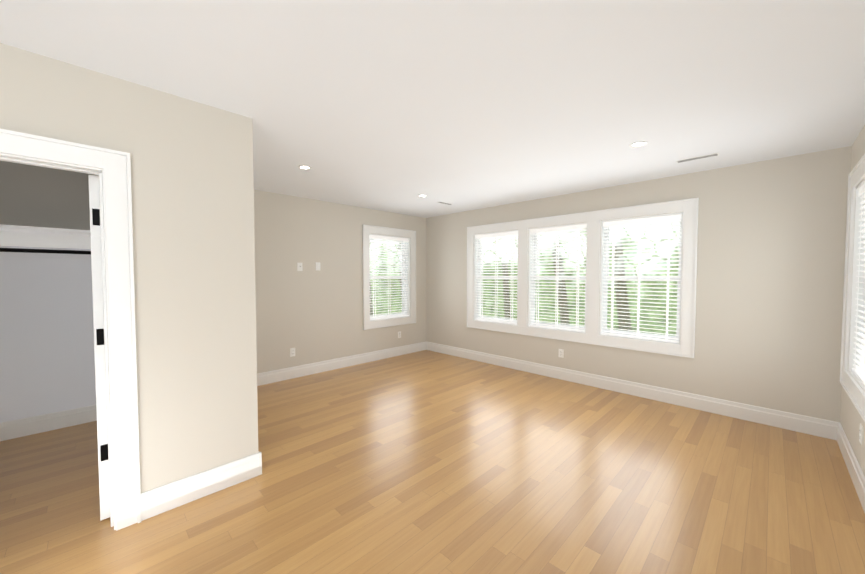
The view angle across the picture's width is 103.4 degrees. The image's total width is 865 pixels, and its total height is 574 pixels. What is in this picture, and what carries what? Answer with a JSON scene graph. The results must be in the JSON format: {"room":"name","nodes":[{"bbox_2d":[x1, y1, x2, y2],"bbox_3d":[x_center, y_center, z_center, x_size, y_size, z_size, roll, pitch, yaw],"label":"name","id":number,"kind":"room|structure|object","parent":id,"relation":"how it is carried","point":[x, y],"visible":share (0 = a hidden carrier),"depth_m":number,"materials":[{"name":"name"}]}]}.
{"room":"empty bedroom","nodes":[
{"label":"empty bedroom","id":0,"kind":"room"},
{"bbox_2d":[0,43,257,492],"bbox_3d":[-2.037,0.112,1.599,0.120,2.440,2.220,2,3,45],"label":"wall","id":1,"kind":"structure","parent":0,"point":[192,185],"depth_m":2.04,"materials":[{"name":"beige paint"}]},
{"bbox_2d":[0,129,140,530],"bbox_3d":[-2.055,0.309,1.580,0.167,2.051,1.024,2,3,45],"label":"door frame","id":2,"kind":"structure","parent":1,"relation":"attached to","point":[110,168],"depth_m":1.84,"materials":[{"name":"white wood"}]},
{"bbox_2d":[88,175,109,520],"bbox_3d":[-2.098,0.340,2.204,0.116,1.922,0.794,-2,3,-45],"label":"closet door","id":3,"kind":"structure","parent":1,"relation":"in","point":[100,381],"depth_m":1.89,"materials":[{"name":"white wood"}]},
{"bbox_2d":[141,454,255,520],"bbox_3d":[-1.438,1.237,2.142,0.018,0.153,0.597,2,3,45],"label":"baseboard","id":4,"kind":"structure","parent":1,"relation":"attached to","point":[165,498],"depth_m":2.11,"materials":[{"name":"white wood"}]},
{"bbox_2d":[256,451,261,475],"bbox_3d":[-1.914,1.204,3.092,2.035,0.153,0.020,2,3,45],"label":"baseboard","id":5,"kind":"structure","parent":1,"relation":"attached to","point":[258,455],"depth_m":2.37,"materials":[{"name":"white wood"}]},
{"bbox_2d":[0,161,425,422],"bbox_3d":[-2.242,0.017,4.347,0.200,2.440,6.230,2,3,45],"label":"wall","id":6,"kind":"structure","parent":0,"point":[309,313],"depth_m":4.23,"materials":[{"name":"beige paint"}]},
{"bbox_2d":[0,224,90,248],"bbox_3d":[-3.359,-0.414,2.813,0.362,0.143,2.102,2,3,45],"label":"closet shelf","id":7,"kind":"object","parent":6,"relation":"attached to","point":[23,236],"visible":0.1,"depth_m":2.95,"materials":[{"name":"white wood"}]},
{"bbox_2d":[0,405,96,440],"bbox_3d":[-3.481,1.208,2.989,0.017,0.153,2.100,2,3,45],"label":"baseboard","id":8,"kind":"structure","parent":6,"relation":"attached to","point":[17,428],"depth_m":3.03,"materials":[{"name":"white wood"}]},
{"bbox_2d":[290,348,294,356],"bbox_3d":[-1.879,0.877,4.594,0.008,0.114,0.070,2,3,45],"label":"electrical outlet","id":9,"kind":"object","parent":6,"relation":"attached to","point":[292,351],"visible":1,"depth_m":4.59,"materials":[{"name":"white plastic"}]},
{"bbox_2d":[297,263,302,270],"bbox_3d":[-1.794,-0.273,4.632,0.018,0.114,0.070,2,3,45],"label":"switch plate","id":10,"kind":"object","parent":6,"relation":"attached to","point":[299,266],"visible":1,"depth_m":4.63,"materials":[{"name":"white plastic"}]},
{"bbox_2d":[315,262,319,270],"bbox_3d":[-1.613,-0.290,4.819,0.011,0.114,0.070,2,3,45],"label":"switch plate","id":11,"kind":"object","parent":6,"relation":"attached to","point":[317,265],"visible":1,"depth_m":4.82,"materials":[{"name":"white plastic"}]},
{"bbox_2d":[257,341,427,385],"bbox_3d":[-1.398,1.135,5.082,0.018,0.153,3.570,2,3,45],"label":"baseboard","id":12,"kind":"structure","parent":6,"relation":"attached to","point":[268,377],"depth_m":5.02,"materials":[{"name":"white wood"}]},
{"bbox_2d":[362,224,415,329],"bbox_3d":[-0.764,-0.166,5.806,0.229,1.649,1.112,2,3,45],"label":"window frame","id":13,"kind":"structure","parent":6,"relation":"attached to","point":[368,323],"depth_m":5.62,"materials":[{"name":"white wood"}]},
{"bbox_2d":[369,233,409,318],"bbox_3d":[-0.775,-0.167,5.816,0.200,1.395,0.870,2,3,45],"label":"window","id":14,"kind":"structure","parent":6,"relation":"in","point":[407,295],"depth_m":6.04,"materials":[{"name":"glass"}]},
{"bbox_2d":[369,235,408,319],"bbox_3d":[-0.729,-0.159,5.771,0.067,1.370,0.828,2,3,45],"label":"window blind","id":15,"kind":"object","parent":14,"relation":"attached to","point":[386,238],"visible":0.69,"depth_m":5.75,"materials":[{"name":"white plastic"}]},
{"bbox_2d":[0,350,864,573],"bbox_3d":[-0.405,1.349,2.564,5.383,0.100,6.230,2,3,45],"label":"floor","id":16,"kind":"structure","parent":0,"point":[426,462],"depth_m":2.18,"materials":[{"name":"brown wood"}]},
{"bbox_2d":[0,0,864,217],"bbox_3d":[-0.405,-1.189,2.476,5.383,0.100,6.230,2,3,45],"label":"ceiling","id":17,"kind":"structure","parent":0,"point":[397,106],"depth_m":1.85,"materials":[{"name":"white paint"}]},
{"bbox_2d":[298,165,311,169],"bbox_3d":[-1.246,-1.166,3.336,0.128,0.006,0.128,2,3,45],"label":"recessed light","id":18,"kind":"object","parent":17,"relation":"in","point":[305,167],"visible":0.96,"depth_m":3.33,"materials":[{"name":"white"}]},
{"bbox_2d":[629,141,647,147],"bbox_3d":[1.654,-1.146,2.749,0.128,0.006,0.128,2,3,45],"label":"recessed light","id":19,"kind":"object","parent":17,"relation":"in","point":[638,144],"visible":1,"depth_m":2.75,"materials":[{"name":"white"}]},
{"bbox_2d":[676,153,718,162],"bbox_3d":[2.375,-1.157,3.069,0.300,0.006,0.075,2,3,45],"label":"ceiling vent","id":20,"kind":"object","parent":17,"relation":"in","point":[697,158],"visible":1,"depth_m":3.06,"materials":[{"name":"white metal"}]},
{"bbox_2d":[426,146,851,421],"bbox_3d":[1.722,0.006,4.656,5.383,2.440,0.200,2,3,45],"label":"wall","id":21,"kind":"structure","parent":0,"point":[770,275],"depth_m":3.29,"materials":[{"name":"beige paint"}]},
{"bbox_2d":[473,230,517,322],"bbox_3d":[1.030,-0.150,5.339,0.820,1.395,0.200,2,3,45],"label":"window","id":22,"kind":"structure","parent":21,"relation":"in","point":[476,288],"depth_m":5.53,"materials":[{"name":"glass"}]},
{"bbox_2d":[475,231,517,323],"bbox_3d":[0.985,-0.142,5.293,0.778,1.370,0.067,2,3,45],"label":"window blind","id":23,"kind":"object","parent":22,"relation":"attached to","point":[498,235],"visible":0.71,"depth_m":5.28,"materials":[{"name":"white plastic"}]},
{"bbox_2d":[528,222,587,332],"bbox_3d":[1.721,-0.127,4.652,0.820,1.395,0.200,2,3,45],"label":"window","id":24,"kind":"structure","parent":21,"relation":"in","point":[530,284],"depth_m":4.81,"materials":[{"name":"white plastic"}]},
{"bbox_2d":[529,224,586,331],"bbox_3d":[1.676,-0.118,4.606,0.778,1.370,0.067,2,3,45],"label":"window blind","id":25,"kind":"object","parent":24,"relation":"attached to","point":[561,229],"visible":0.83,"depth_m":4.58,"materials":[{"name":"white plastic"}]},
{"bbox_2d":[558,349,563,357],"bbox_3d":[1.711,0.882,4.550,0.070,0.114,0.008,2,3,45],"label":"electrical outlet","id":26,"kind":"object","parent":21,"relation":"attached to","point":[561,353],"visible":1,"depth_m":4.54,"materials":[{"name":"white plastic"}]},
{"bbox_2d":[467,198,698,357],"bbox_3d":[1.711,-0.125,4.641,3.012,1.649,0.229,2,3,45],"label":"window frame","id":27,"kind":"structure","parent":21,"relation":"attached to","point":[689,209],"depth_m":4.21,"materials":[{"name":"white wood"}]},
{"bbox_2d":[428,342,831,438],"bbox_3d":[1.633,1.151,4.632,4.950,0.153,0.019,2,3,45],"label":"baseboard","id":28,"kind":"structure","parent":21,"relation":"attached to","point":[814,426],"depth_m":3.71,"materials":[{"name":"white wood"}]},
{"bbox_2d":[599,212,683,343],"bbox_3d":[2.413,-0.103,3.964,0.820,1.395,0.200,2,3,45],"label":"window","id":29,"kind":"structure","parent":21,"relation":"in","point":[602,291],"depth_m":3.98,"materials":[{"name":"white plastic"}]},
{"bbox_2d":[602,214,681,342],"bbox_3d":[2.367,-0.095,3.919,0.778,1.370,0.067,2,3,45],"label":"window blind","id":30,"kind":"object","parent":29,"relation":"attached to","point":[658,219],"visible":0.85,"depth_m":3.90,"materials":[{"name":"white plastic"}]},
{"bbox_2d":[840,125,864,475],"bbox_3d":[1.432,0.143,0.693,0.200,2.440,6.230,2,3,45],"label":"wall","id":31,"kind":"structure","parent":0,"point":[851,420],"depth_m":2.48,"materials":[{"name":"beige paint"}]},
{"bbox_2d":[832,421,864,512],"bbox_3d":[1.356,1.284,0.808,0.018,0.153,5.833,2,3,45],"label":"baseboard","id":32,"kind":"structure","parent":31,"relation":"attached to","point":[855,471],"depth_m":2.37,"materials":[{"name":"white wood"}]},
{"bbox_2d":[840,154,864,421],"bbox_3d":[2.921,-0.041,2.204,0.229,1.649,1.222,2,3,45],"label":"window frame","id":33,"kind":"structure","parent":31,"relation":"attached to","point":[853,385],"depth_m":2.62,"materials":[{"name":"white wood"}]},
{"bbox_2d":[848,179,864,370],"bbox_3d":[2.931,-0.041,2.194,0.200,1.395,0.980,2,3,45],"label":"window","id":34,"kind":"structure","parent":31,"relation":"in","point":[856,272],"depth_m":2.58,"materials":[{"name":"white plastic"}]},
{"bbox_2d":[852,184,864,384],"bbox_3d":[2.885,-0.036,2.239,0.067,1.370,0.938,2,3,45],"label":"window blind","id":35,"kind":"object","parent":34,"relation":"attached to","point":[859,371],"visible":1,"depth_m":2.48,"materials":[{"name":"white plastic"}]},
{"bbox_2d":[859,424,862,444],"bbox_3d":[2.758,0.947,2.202,0.008,0.114,0.070,2,3,45],"label":"electrical outlet","id":36,"kind":"object","parent":31,"relation":"attached to","point":[860,433],"visible":1,"depth_m":2.19,"materials":[{"name":"white plastic"}]},
{"bbox_3d":[-2.021,0.061,3.063,1.925,2.440,0.120,2,3,45],"label":"wall","id":37,"kind":"structure","parent":0,"visible":0},
{"bbox_2d":[0,248,90,254],"bbox_3d":[-3.285,-0.293,2.742,0.056,0.056,2.100,2,3,45],"label":"hanging rod","id":38,"kind":"object","parent":37,"relation":"attached to","point":[42,251],"visible":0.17,"depth_m":2.81,"materials":[{"name":"black metal"}]},
{"label":"outside","id":39,"kind":"structure","parent":0,"visible":0},
{"bbox_2d":[370,220,679,335],"bbox_3d":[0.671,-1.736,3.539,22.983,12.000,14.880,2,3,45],"label":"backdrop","id":40,"kind":"structure","parent":39,"point":[550,308],"depth_m":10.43,"materials":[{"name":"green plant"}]}
]}

